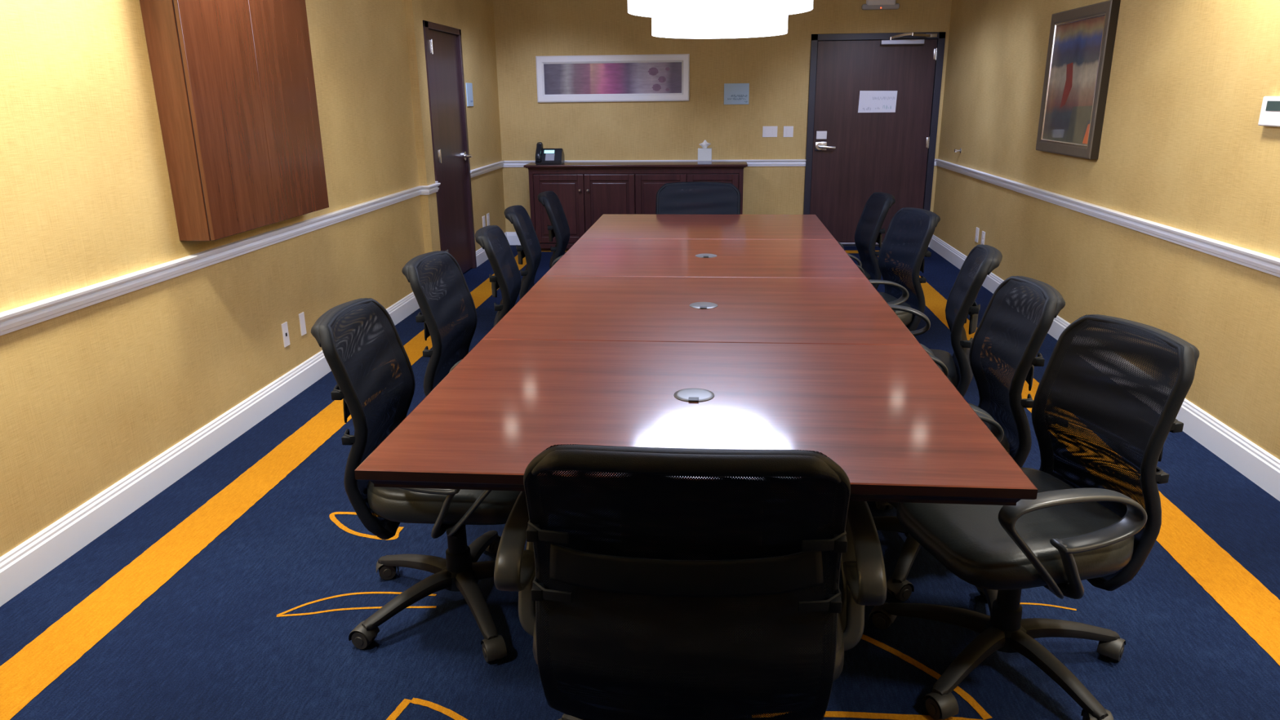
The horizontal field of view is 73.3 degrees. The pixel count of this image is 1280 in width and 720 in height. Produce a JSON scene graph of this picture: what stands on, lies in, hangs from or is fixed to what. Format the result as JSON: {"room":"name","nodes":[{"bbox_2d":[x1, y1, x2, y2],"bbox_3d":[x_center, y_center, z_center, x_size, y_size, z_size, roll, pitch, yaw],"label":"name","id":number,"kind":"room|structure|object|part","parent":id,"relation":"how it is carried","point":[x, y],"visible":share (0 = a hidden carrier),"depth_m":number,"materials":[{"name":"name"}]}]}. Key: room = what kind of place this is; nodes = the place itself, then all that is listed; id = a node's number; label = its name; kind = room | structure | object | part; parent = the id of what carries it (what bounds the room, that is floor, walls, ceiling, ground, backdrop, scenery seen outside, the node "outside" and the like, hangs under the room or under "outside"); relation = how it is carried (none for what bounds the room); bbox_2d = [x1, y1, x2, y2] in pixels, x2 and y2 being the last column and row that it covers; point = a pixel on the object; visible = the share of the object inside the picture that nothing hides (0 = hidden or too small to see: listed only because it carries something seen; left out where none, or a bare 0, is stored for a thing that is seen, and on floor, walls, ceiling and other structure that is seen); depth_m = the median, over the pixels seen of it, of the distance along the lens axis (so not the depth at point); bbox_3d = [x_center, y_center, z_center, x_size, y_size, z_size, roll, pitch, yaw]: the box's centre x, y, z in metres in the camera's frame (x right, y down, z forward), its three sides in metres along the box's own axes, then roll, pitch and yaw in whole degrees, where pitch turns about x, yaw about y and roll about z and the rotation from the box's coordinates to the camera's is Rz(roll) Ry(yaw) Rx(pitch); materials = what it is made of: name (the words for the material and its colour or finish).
{"room":"conference room","nodes":[
{"label":"conference room","id":0,"kind":"room"},
{"bbox_2d":[0,0,506,556],"bbox_3d":[-1.822,-0.695,3.041,0.176,2.360,10.920,1,17,5],"label":"wall","id":1,"kind":"structure","parent":0,"point":[91,395],"depth_m":3.10,"materials":[{"name":"yellow paint"}]},
{"bbox_2d":[139,0,328,240],"bbox_3d":[-1.661,-1.154,3.620,0.142,1.146,1.020,1,17,5],"label":"upper cabinet","id":2,"kind":"object","parent":1,"relation":"attached to","point":[233,80],"visible":1,"depth_m":3.42,"materials":[{"name":"brown wood"}]},
{"bbox_3d":[-1.622,-1.076,3.365,0.016,1.142,0.492,1,17,5],"label":"door","id":3,"kind":"part","parent":2,"relation":"part of","materials":[{"name":"brown wood"}]},
{"bbox_3d":[-1.577,-1.226,3.851,0.016,1.142,0.522,1,17,5],"label":"door","id":4,"kind":"part","parent":2,"relation":"part of","materials":[{"name":"brown wood"}]},
{"bbox_2d":[0,160,504,335],"bbox_3d":[-1.744,-0.311,3.152,0.085,0.061,10.680,1,17,5],"label":"trim","id":5,"kind":"structure","parent":1,"relation":"attached to","point":[20,317],"depth_m":3.29,"materials":[{"name":"white paint"}]},
{"bbox_2d":[0,231,507,606],"bbox_3d":[-1.743,0.373,3.363,0.072,0.128,10.680,1,17,5],"label":"baseboard","id":6,"kind":"structure","parent":1,"relation":"attached to","point":[33,558],"depth_m":3.13,"materials":[{"name":"white paint"}]},
{"bbox_2d":[280,321,289,347],"bbox_3d":[-1.701,-0.122,4.132,0.007,0.115,0.052,1,17,5],"label":"outlet","id":7,"kind":"object","parent":1,"relation":"attached to","point":[284,326],"visible":1,"depth_m":4.12,"materials":[{"name":"white plastic"}]},
{"bbox_2d":[298,311,306,336],"bbox_3d":[-1.686,-0.180,4.300,0.006,0.112,0.050,1,17,5],"label":"outlet","id":8,"kind":"object","parent":1,"relation":"attached to","point":[301,316],"visible":1,"depth_m":4.29,"materials":[{"name":"white plastic"}]},
{"bbox_2d":[422,20,476,273],"bbox_3d":[-1.485,-1.572,6.660,0.184,1.905,0.893,1,17,5],"label":"door","id":9,"kind":"structure","parent":1,"relation":"in","point":[442,43],"depth_m":6.66,"materials":[{"name":"brown wood"}]},
{"bbox_3d":[-1.404,-1.645,6.956,0.075,0.072,0.168,1,17,5],"label":"lever handle","id":10,"kind":"part","parent":9,"relation":"part of","materials":[{"name":"silver metal"}]},
{"bbox_2d":[465,83,473,106],"bbox_3d":[-1.408,-2.194,7.116,0.009,0.184,0.170,1,17,5],"label":"wall sign","id":11,"kind":"object","parent":1,"relation":"attached to","point":[468,86],"visible":1,"depth_m":7.10,"materials":[{"name":"grey plastic"}]},
{"bbox_2d":[482,215,485,227],"bbox_3d":[-1.380,-1.217,7.619,0.008,0.115,0.078,1,17,5],"label":"power outlet","id":12,"kind":"object","parent":1,"relation":"attached to","point":[483,217],"visible":0.84,"depth_m":7.60,"materials":[{"name":"white plastic"}]},
{"bbox_2d":[486,213,489,226],"bbox_3d":[-1.367,-1.264,7.761,0.008,0.115,0.078,1,17,5],"label":"power outlet","id":13,"kind":"object","parent":1,"relation":"attached to","point":[487,215],"visible":0.87,"depth_m":7.75,"materials":[{"name":"white plastic"}]},
{"bbox_2d":[0,244,1279,719],"bbox_3d":[0.246,0.503,3.221,4.264,0.081,10.880,1,17,5],"label":"floor","id":14,"kind":"structure","parent":0,"point":[239,589],"depth_m":2.40,"materials":[{"name":"blue carpet"}]},
{"bbox_2d":[311,297,549,662],"bbox_3d":[-0.511,0.277,2.370,0.612,0.868,0.623,1,17,4],"label":"office chair","id":15,"kind":"object","parent":14,"relation":"on","point":[450,510],"visible":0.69,"depth_m":2.25,"materials":[{"name":"black fabric"}]},
{"bbox_3d":[-0.722,0.151,2.334,0.157,0.602,0.389,1,17,4],"label":"frame","id":16,"kind":"part","parent":15,"relation":"part of","materials":[{"name":"black plastic"}]},
{"bbox_3d":[-0.721,0.148,2.333,0.148,0.591,0.377,1,17,4],"label":"net backrest","id":17,"kind":"part","parent":15,"relation":"part of","materials":[{"name":"black fabric"}]},
{"bbox_3d":[-0.633,0.654,2.350,0.265,0.068,0.052,-17,23,-42],"label":"leg","id":18,"kind":"part","parent":15,"relation":"part of","materials":[{"name":"black plastic"}]},
{"bbox_3d":[-0.664,0.597,2.536,0.265,0.068,0.052,8,19,26],"label":"leg","id":19,"kind":"part","parent":15,"relation":"part of","materials":[{"name":"black plastic"}]},
{"bbox_3d":[-0.490,0.314,2.367,0.439,0.100,0.435,1,17,4],"label":"seat","id":20,"kind":"part","parent":15,"relation":"part of","materials":[{"name":"black leather"}]},
{"bbox_3d":[-0.466,0.312,2.172,0.333,0.278,0.170,1,17,4],"label":"armrest","id":21,"kind":"part","parent":15,"relation":"part of","materials":[{"name":"black plastic"}]},
{"bbox_3d":[-0.439,0.661,2.320,0.052,0.068,0.265,-9,19,-26],"label":"leg","id":22,"kind":"part","parent":15,"relation":"part of","materials":[{"name":"black plastic"}]},
{"bbox_3d":[-0.489,0.569,2.620,0.052,0.068,0.265,2,17,9],"label":"leg","id":23,"kind":"part","parent":15,"relation":"part of","materials":[{"name":"black plastic"}]},
{"bbox_3d":[-0.349,0.609,2.487,0.265,0.068,0.052,-3,17,-8],"label":"leg","id":24,"kind":"part","parent":15,"relation":"part of","materials":[{"name":"black plastic"}]},
{"bbox_2d":[401,250,477,396],"bbox_3d":[-0.476,0.062,3.070,0.622,0.868,0.633,2,17,8],"label":"office chair","id":25,"kind":"object","parent":14,"relation":"on","point":[448,318],"visible":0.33,"depth_m":3.00,"materials":[{"name":"black fabric"}]},
{"bbox_3d":[-0.448,0.095,2.878,0.333,0.278,0.170,2,17,8],"label":"armrest","id":26,"kind":"part","parent":25,"relation":"part of","materials":[{"name":"black plastic"}]},
{"bbox_2d":[475,225,521,326],"bbox_3d":[-0.386,-0.143,3.734,0.619,0.868,0.601,-1,17,-1],"label":"office chair","id":27,"kind":"object","parent":14,"relation":"on","point":[501,280],"visible":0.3,"depth_m":3.57,"materials":[{"name":"black fabric"}]},
{"bbox_2d":[503,204,562,299],"bbox_3d":[-0.355,-0.340,4.374,0.636,0.868,0.629,-1,17,-1],"label":"office chair","id":28,"kind":"object","parent":14,"relation":"on","point":[533,258],"visible":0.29,"depth_m":4.21,"materials":[{"name":"black fabric"}]},
{"bbox_3d":[-0.570,-0.469,4.350,0.157,0.602,0.389,-1,17,-1],"label":"frame","id":29,"kind":"part","parent":28,"relation":"part of","materials":[{"name":"black plastic"}]},
{"bbox_3d":[-0.569,-0.473,4.349,0.148,0.591,0.377,-1,17,-1],"label":"net backrest","id":30,"kind":"part","parent":28,"relation":"part of","materials":[{"name":"black fabric"}]},
{"bbox_3d":[-0.304,-0.423,4.561,0.333,0.278,0.170,-1,17,-1],"label":"armrest","id":31,"kind":"part","parent":28,"relation":"part of","materials":[{"name":"black plastic"}]},
{"bbox_2d":[537,191,570,269],"bbox_3d":[-0.302,-0.542,5.031,0.612,0.868,0.625,0,17,2],"label":"office chair","id":32,"kind":"object","parent":14,"relation":"on","point":[545,198],"visible":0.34,"depth_m":4.88,"materials":[{"name":"black fabric"}]},
{"bbox_2d":[523,161,747,250],"bbox_3d":[-0.030,-1.429,8.031,2.021,0.797,0.399,1,17,5],"label":"credenza","id":33,"kind":"object","parent":14,"relation":"on","point":[586,191],"visible":0.59,"depth_m":7.85,"materials":[{"name":"brown wood"}]},
{"bbox_2d":[535,142,564,164],"bbox_3d":[-0.831,-1.898,7.895,0.240,0.196,0.220,1,17,5],"label":"desk phone","id":34,"kind":"object","parent":33,"relation":"on","point":[543,156],"visible":1,"depth_m":7.85,"materials":[{"name":"black plastic"}]},
{"bbox_3d":[-0.742,-1.394,7.950,0.462,0.628,0.032,1,17,5],"label":"door","id":35,"kind":"part","parent":33,"relation":"part of","materials":[{"name":"brown wood"}]},
{"bbox_3d":[-0.276,-1.387,7.910,0.462,0.628,0.032,1,17,5],"label":"door","id":36,"kind":"part","parent":33,"relation":"part of","materials":[{"name":"brown wood"}]},
{"bbox_3d":[0.191,-1.379,7.869,0.462,0.628,0.032,1,17,5],"label":"door","id":37,"kind":"part","parent":33,"relation":"part of","materials":[{"name":"brown wood"}]},
{"bbox_2d":[697,139,711,164],"bbox_3d":[0.584,-1.878,7.755,0.125,0.209,0.126,1,17,5],"label":"tissue box","id":38,"kind":"object","parent":33,"relation":"on","point":[704,153],"visible":1,"depth_m":7.71,"materials":[{"name":"white cardboard"}]},
{"bbox_3d":[0.657,-1.372,7.829,0.462,0.628,0.032,1,17,5],"label":"door","id":39,"kind":"part","parent":33,"relation":"part of","materials":[{"name":"brown wood"}]},
{"bbox_2d":[493,444,886,719],"bbox_3d":[0.095,0.472,1.705,0.718,0.873,0.634,1,17,5],"label":"office chair","id":40,"kind":"object","parent":14,"relation":"on","point":[686,624],"visible":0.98,"depth_m":1.44,"materials":[{"name":"black fabric"}]},
{"bbox_3d":[-0.148,0.429,1.771,0.221,0.279,0.337,1,17,5],"label":"armrest","id":41,"kind":"part","parent":40,"relation":"part of","materials":[{"name":"black plastic"}]},
{"bbox_3d":[-0.051,0.795,1.870,0.265,0.068,0.052,8,19,26],"label":"leg","id":42,"kind":"part","parent":40,"relation":"part of","materials":[{"name":"black plastic"}]},
{"bbox_3d":[0.097,0.501,1.730,0.596,0.101,0.445,1,17,5],"label":"seat","id":43,"kind":"part","parent":40,"relation":"part of","materials":[{"name":"black leather"}]},
{"bbox_3d":[0.348,0.437,1.728,0.221,0.279,0.337,1,17,5],"label":"armrest","id":44,"kind":"part","parent":40,"relation":"part of","materials":[{"name":"black plastic"}]},
{"bbox_2d":[354,339,1037,554],"bbox_3d":[0.123,0.428,2.089,1.232,0.732,0.902,1,17,5],"label":"conference table","id":45,"kind":"object","parent":14,"relation":"on","point":[898,428],"visible":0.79,"depth_m":1.86,"materials":[{"name":"brown wood"}]},
{"bbox_2d":[655,181,740,214],"bbox_3d":[0.346,-0.617,5.242,0.718,0.873,0.648,1,17,5],"label":"office chair","id":46,"kind":"object","parent":14,"relation":"on","point":[716,196],"visible":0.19,"depth_m":5.35,"materials":[{"name":"black fabric"}]},
{"bbox_2d":[481,275,920,345],"bbox_3d":[0.202,0.163,2.950,1.232,0.732,0.901,1,17,5],"label":"conference table","id":47,"kind":"object","parent":14,"relation":"on","point":[767,310],"visible":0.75,"depth_m":2.74,"materials":[{"name":"brown wood"}]},
{"bbox_2d":[543,238,866,278],"bbox_3d":[0.281,-0.102,3.809,1.232,0.732,0.901,1,17,5],"label":"conference table","id":48,"kind":"object","parent":14,"relation":"on","point":[695,258],"visible":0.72,"depth_m":3.62,"materials":[{"name":"brown wood"}]},
{"bbox_2d":[580,213,835,239],"bbox_3d":[0.360,-0.365,4.670,1.232,0.728,0.901,1,17,5],"label":"conference table","id":49,"kind":"object","parent":14,"relation":"on","point":[608,226],"visible":0.33,"depth_m":4.48,"materials":[{"name":"brown wood"}]},
{"bbox_2d":[837,191,895,289],"bbox_3d":[1.073,-0.481,4.785,0.613,0.868,0.608,5,18,18],"label":"office chair","id":50,"kind":"object","parent":14,"relation":"on","point":[873,232],"visible":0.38,"depth_m":4.71,"materials":[{"name":"black fabric"}]},
{"bbox_3d":[1.004,-0.457,4.623,0.333,0.278,0.170,0,17,2],"label":"armrest","id":51,"kind":"part","parent":50,"relation":"part of","materials":[{"name":"black plastic"}]},
{"bbox_3d":[1.050,-0.455,4.815,0.439,0.100,0.435,0,17,2],"label":"seat","id":52,"kind":"part","parent":50,"relation":"part of","materials":[{"name":"black leather"}]},
{"bbox_3d":[1.277,-0.618,4.756,0.148,0.591,0.377,0,17,2],"label":"net backrest","id":53,"kind":"part","parent":50,"relation":"part of","materials":[{"name":"black fabric"}]},
{"bbox_3d":[1.278,-0.614,4.757,0.157,0.602,0.389,0,17,2],"label":"frame","id":54,"kind":"part","parent":50,"relation":"part of","materials":[{"name":"black plastic"}]},
{"bbox_2d":[856,207,940,331],"bbox_3d":[1.060,-0.282,4.136,0.648,0.868,0.605,-3,17,-8],"label":"office chair","id":55,"kind":"object","parent":14,"relation":"on","point":[901,253],"visible":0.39,"depth_m":4.02,"materials":[{"name":"black fabric"}]},
{"bbox_3d":[0.969,-0.345,4.261,0.333,0.278,0.170,-3,17,-8],"label":"armrest","id":56,"kind":"part","parent":55,"relation":"part of","materials":[{"name":"black plastic"}]},
{"bbox_3d":[1.027,-0.239,3.914,0.333,0.278,0.170,-3,17,-8],"label":"armrest","id":57,"kind":"part","parent":55,"relation":"part of","materials":[{"name":"black plastic"}]},
{"bbox_3d":[1.036,-0.238,4.110,0.439,0.100,0.435,-3,17,-8],"label":"seat","id":58,"kind":"part","parent":55,"relation":"part of","materials":[{"name":"black leather"}]},
{"bbox_3d":[1.261,-0.414,4.094,0.148,0.591,0.377,-3,17,-8],"label":"net backrest","id":59,"kind":"part","parent":55,"relation":"part of","materials":[{"name":"black fabric"}]},
{"bbox_3d":[1.262,-0.411,4.095,0.157,0.602,0.389,-3,17,-8],"label":"frame","id":60,"kind":"part","parent":55,"relation":"part of","materials":[{"name":"black plastic"}]},
{"bbox_2d":[816,275,1065,600],"bbox_3d":[0.869,0.189,2.609,0.636,0.868,0.630,1,17,4],"label":"office chair","id":61,"kind":"object","parent":14,"relation":"on","point":[1024,360],"visible":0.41,"depth_m":2.49,"materials":[{"name":"black fabric"}]},
{"bbox_3d":[0.719,0.524,2.727,0.265,0.068,0.052,3,17,12],"label":"leg","id":62,"kind":"part","parent":61,"relation":"part of","materials":[{"name":"black plastic"}]},
{"bbox_3d":[0.865,0.483,2.853,0.052,0.068,0.265,-2,17,-6],"label":"leg","id":63,"kind":"part","parent":61,"relation":"part of","materials":[{"name":"black plastic"}]},
{"bbox_3d":[0.799,0.576,2.555,0.052,0.068,0.265,9,20,29],"label":"leg","id":64,"kind":"part","parent":61,"relation":"part of","materials":[{"name":"black plastic"}]},
{"bbox_3d":[0.826,0.117,2.763,0.333,0.278,0.170,1,17,4],"label":"armrest","id":65,"kind":"part","parent":61,"relation":"part of","materials":[{"name":"black plastic"}]},
{"bbox_3d":[0.800,0.225,2.412,0.333,0.278,0.170,1,17,4],"label":"armrest","id":66,"kind":"part","parent":61,"relation":"part of","materials":[{"name":"black plastic"}]},
{"bbox_3d":[0.852,0.227,2.602,0.439,0.100,0.435,1,17,4],"label":"seat","id":67,"kind":"part","parent":61,"relation":"part of","materials":[{"name":"black leather"}]},
{"bbox_3d":[1.079,0.066,2.535,0.148,0.591,0.377,1,17,4],"label":"net backrest","id":68,"kind":"part","parent":61,"relation":"part of","materials":[{"name":"black fabric"}]},
{"bbox_3d":[1.080,0.070,2.537,0.157,0.602,0.389,1,17,4],"label":"frame","id":69,"kind":"part","parent":61,"relation":"part of","materials":[{"name":"black plastic"}]},
{"bbox_2d":[888,244,1002,397],"bbox_3d":[0.959,0.015,3.174,0.614,0.868,0.625,4,18,15],"label":"office chair","id":70,"kind":"object","parent":14,"relation":"on","point":[992,258],"visible":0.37,"depth_m":2.97,"materials":[{"name":"black fabric"}]},
{"bbox_3d":[0.956,-0.069,3.361,0.333,0.278,0.170,4,18,15],"label":"armrest","id":71,"kind":"part","parent":70,"relation":"part of","materials":[{"name":"black plastic"}]},
{"bbox_3d":[0.854,0.036,3.023,0.333,0.278,0.170,4,18,15],"label":"armrest","id":72,"kind":"part","parent":70,"relation":"part of","materials":[{"name":"black plastic"}]},
{"bbox_3d":[0.942,0.043,3.199,0.439,0.100,0.435,4,18,15],"label":"seat","id":73,"kind":"part","parent":70,"relation":"part of","materials":[{"name":"black leather"}]},
{"bbox_3d":[1.161,-0.104,3.088,0.148,0.591,0.377,4,18,15],"label":"net backrest","id":74,"kind":"part","parent":70,"relation":"part of","materials":[{"name":"black fabric"}]},
{"bbox_3d":[1.162,-0.101,3.089,0.157,0.602,0.389,4,18,15],"label":"frame","id":75,"kind":"part","parent":70,"relation":"part of","materials":[{"name":"black plastic"}]},
{"bbox_2d":[868,314,1199,719],"bbox_3d":[0.933,0.358,2.057,0.611,0.868,0.606,-4,17,-12],"label":"office chair","id":76,"kind":"object","parent":14,"relation":"on","point":[1061,538],"visible":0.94,"depth_m":2.00,"materials":[{"name":"black fabric"}]},
{"bbox_3d":[0.776,0.667,2.257,0.265,0.068,0.052,10,20,31],"label":"leg","id":77,"kind":"part","parent":76,"relation":"part of","materials":[{"name":"black plastic"}]},
{"bbox_3d":[0.790,0.725,2.070,0.265,0.068,0.052,-14,22,-38],"label":"leg","id":78,"kind":"part","parent":76,"relation":"part of","materials":[{"name":"black plastic"}]},
{"bbox_3d":[0.809,0.284,2.219,0.333,0.278,0.170,-4,17,-12],"label":"armrest","id":79,"kind":"part","parent":76,"relation":"part of","materials":[{"name":"black plastic"}]},
{"bbox_3d":[0.959,0.644,2.327,0.052,0.068,0.265,4,18,14],"label":"leg","id":80,"kind":"part","parent":76,"relation":"part of","materials":[{"name":"black plastic"}]},
{"bbox_3d":[0.888,0.389,2.072,0.439,0.100,0.435,-4,17,-12],"label":"seat","id":81,"kind":"part","parent":76,"relation":"part of","materials":[{"name":"black leather"}]},
{"bbox_3d":[0.981,0.737,2.023,0.052,0.068,0.265,-7,18,-21],"label":"leg","id":82,"kind":"part","parent":76,"relation":"part of","materials":[{"name":"black plastic"}]},
{"bbox_3d":[1.085,0.687,2.183,0.265,0.068,0.052,-2,17,-4],"label":"leg","id":83,"kind":"part","parent":76,"relation":"part of","materials":[{"name":"black plastic"}]},
{"bbox_3d":[0.892,0.388,1.876,0.333,0.278,0.170,-4,17,-12],"label":"armrest","id":84,"kind":"part","parent":76,"relation":"part of","materials":[{"name":"black plastic"}]},
{"bbox_3d":[1.109,0.209,2.071,0.148,0.591,0.377,-4,17,-12],"label":"net backrest","id":85,"kind":"part","parent":76,"relation":"part of","materials":[{"name":"black fabric"}]},
{"bbox_3d":[1.111,0.212,2.072,0.157,0.602,0.389,-4,17,-12],"label":"frame","id":86,"kind":"part","parent":76,"relation":"part of","materials":[{"name":"black plastic"}]},
{"bbox_2d":[493,0,951,231],"bbox_3d":[0.705,-2.247,8.004,4.064,2.360,0.120,1,17,5],"label":"wall","id":87,"kind":"structure","parent":0,"point":[776,68],"depth_m":7.91,"materials":[{"name":"yellow paint"}]},
{"bbox_2d":[535,53,689,102],"bbox_3d":[-0.253,-2.587,7.908,1.411,0.408,0.030,1,17,5],"label":"framed picture","id":88,"kind":"object","parent":87,"relation":"attached to","point":[660,77],"visible":1,"depth_m":7.90,"materials":[{"name":"paint"}]},
{"bbox_2d":[543,62,681,94],"bbox_3d":[-0.252,-2.589,7.916,1.277,0.276,0.013,1,17,5],"label":"painting","id":89,"kind":"object","parent":88,"relation":"attached to","point":[559,77],"depth_m":7.91,"materials":[{"name":"paint"}]},
{"bbox_2d":[506,231,928,247],"bbox_3d":[0.711,-1.160,8.266,4.064,0.128,0.016,1,17,5],"label":"baseboard","id":90,"kind":"structure","parent":87,"relation":"attached to","point":[513,238],"depth_m":8.43,"materials":[{"name":"white paint"}]},
{"bbox_2d":[502,158,936,167],"bbox_3d":[0.703,-1.841,8.050,4.064,0.061,0.029,1,17,5],"label":"trim","id":91,"kind":"structure","parent":87,"relation":"attached to","point":[751,162],"depth_m":8.02,"materials":[{"name":"white paint"}]},
{"bbox_2d":[724,83,749,104],"bbox_3d":[0.882,-2.431,7.863,0.228,0.184,0.009,1,17,5],"label":"wall sign","id":92,"kind":"object","parent":87,"relation":"attached to","point":[734,93],"visible":1,"depth_m":7.86,"materials":[{"name":"grey plastic"}]},
{"bbox_2d":[762,126,777,137],"bbox_3d":[1.199,-2.105,7.934,0.135,0.098,0.008,1,17,5],"label":"light switch","id":93,"kind":"object","parent":87,"relation":"attached to","point":[767,131],"visible":1,"depth_m":7.93,"materials":[{"name":"white plastic"}]},
{"bbox_2d":[782,125,793,137],"bbox_3d":[1.365,-2.101,7.920,0.090,0.098,0.008,1,17,5],"label":"light switch","id":94,"kind":"object","parent":87,"relation":"attached to","point":[788,131],"visible":1,"depth_m":7.92,"materials":[{"name":"white plastic"}]},
{"bbox_2d":[803,31,946,246],"bbox_3d":[2.112,-1.976,7.860,1.162,1.897,0.296,1,17,5],"label":"door","id":95,"kind":"structure","parent":87,"relation":"in","point":[851,156],"depth_m":7.85,"materials":[{"name":"brown wood"}]},
{"bbox_3d":[1.703,-1.962,7.904,0.178,0.078,0.072,1,17,5],"label":"lever handle","id":96,"kind":"part","parent":95,"relation":"part of","materials":[{"name":"silver metal"}]},
{"bbox_2d":[857,90,897,112],"bbox_3d":[2.149,-2.337,7.782,0.338,0.190,0.007,1,17,5],"label":"paper notice","id":97,"kind":"object","parent":95,"relation":"attached to","point":[869,101],"visible":1,"depth_m":7.78,"materials":[{"name":"white paper"}]},
{"bbox_3d":[2.397,-2.825,7.503,0.412,0.053,0.163,1,17,5],"label":"closer arm","id":98,"kind":"part","parent":95,"relation":"part of","materials":[{"name":"silver metal"}]},
{"bbox_2d":[861,0,899,9],"bbox_3d":[2.101,-3.146,7.498,0.320,0.172,0.070,1,17,5],"label":"emergency light","id":99,"kind":"object","parent":87,"relation":"attached to","point":[870,4],"visible":1,"depth_m":7.49,"materials":[{"name":"white plastic"}]},
{"bbox_2d":[933,0,1279,459],"bbox_3d":[2.318,-0.629,2.682,0.120,2.360,10.920,1,17,5],"label":"wall","id":100,"kind":"structure","parent":0,"point":[1184,146],"depth_m":4.00,"materials":[{"name":"yellow paint"}]},
{"bbox_2d":[954,147,961,152],"bbox_3d":[2.636,-1.737,7.139,0.052,0.039,0.040,1,17,5],"label":"door stop","id":101,"kind":"object","parent":100,"relation":"attached to","point":[955,149],"visible":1,"depth_m":7.13,"materials":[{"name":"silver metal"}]},
{"bbox_2d":[974,226,979,242],"bbox_3d":[2.603,-0.967,6.648,0.008,0.110,0.070,1,17,5],"label":"power outlet","id":102,"kind":"object","parent":100,"relation":"attached to","point":[977,229],"visible":1,"depth_m":6.64,"materials":[{"name":"white plastic"}]},
{"bbox_2d":[980,231,985,244],"bbox_3d":[2.589,-0.915,6.497,0.008,0.110,0.070,1,17,5],"label":"power outlet","id":103,"kind":"object","parent":100,"relation":"attached to","point":[983,237],"visible":0.8,"depth_m":6.48,"materials":[{"name":"white plastic"}]},
{"bbox_2d":[1035,0,1120,159],"bbox_3d":[2.437,-1.559,4.837,0.045,0.786,0.820,1,17,5],"label":"framed picture","id":104,"kind":"object","parent":100,"relation":"attached to","point":[1082,40],"visible":1,"depth_m":4.78,"materials":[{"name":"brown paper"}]},
{"bbox_2d":[1045,16,1104,144],"bbox_3d":[2.451,-1.559,4.836,0.016,0.654,0.688,1,17,5],"label":"painting","id":105,"kind":"object","parent":104,"relation":"attached to","point":[1075,51],"depth_m":4.86,"materials":[{"name":"multicoloured paint"}]},
{"bbox_2d":[928,234,1279,501],"bbox_3d":[2.261,0.436,3.015,0.016,0.128,10.680,1,17,5],"label":"baseboard","id":106,"kind":"structure","parent":100,"relation":"attached to","point":[1250,460],"depth_m":3.42,"materials":[{"name":"white paint"}]},
{"bbox_2d":[935,158,1279,277],"bbox_3d":[2.248,-0.247,2.806,0.029,0.061,10.680,1,17,5],"label":"trim","id":107,"kind":"structure","parent":100,"relation":"attached to","point":[1256,260],"depth_m":4.02,"materials":[{"name":"white paint"}]},
{"bbox_2d":[1257,96,1279,126],"bbox_3d":[2.284,-0.890,3.083,0.026,0.104,0.170,1,17,5],"label":"thermostat","id":108,"kind":"object","parent":100,"relation":"attached to","point":[1269,116],"visible":1,"depth_m":3.10,"materials":[{"name":"white plastic"}]},
{"bbox_3d":[0.221,-1.838,2.502,4.364,0.100,10.980,1,17,5],"label":"ceiling","id":109,"kind":"structure","parent":0,"visible":0},
{"bbox_2d":[627,0,813,38],"bbox_3d":[0.334,-1.734,3.563,0.776,0.724,0.776,1,17,5],"label":"drum chandelier","id":110,"kind":"object","parent":109,"relation":"hanging from","point":[672,19],"visible":1,"depth_m":3.44,"materials":[{"name":"white fabric"}]},
{"bbox_3d":[0.337,-1.432,3.656,0.574,0.091,0.574,1,17,5],"label":"lamp shade","id":111,"kind":"part","parent":110,"relation":"part of","materials":[{"name":"white fabric"}]},
{"bbox_3d":[0.335,-1.616,3.599,0.776,0.292,0.776,1,17,5],"label":"lamp shade","id":112,"kind":"part","parent":110,"relation":"part of","materials":[{"name":"white fabric"}]}
]}

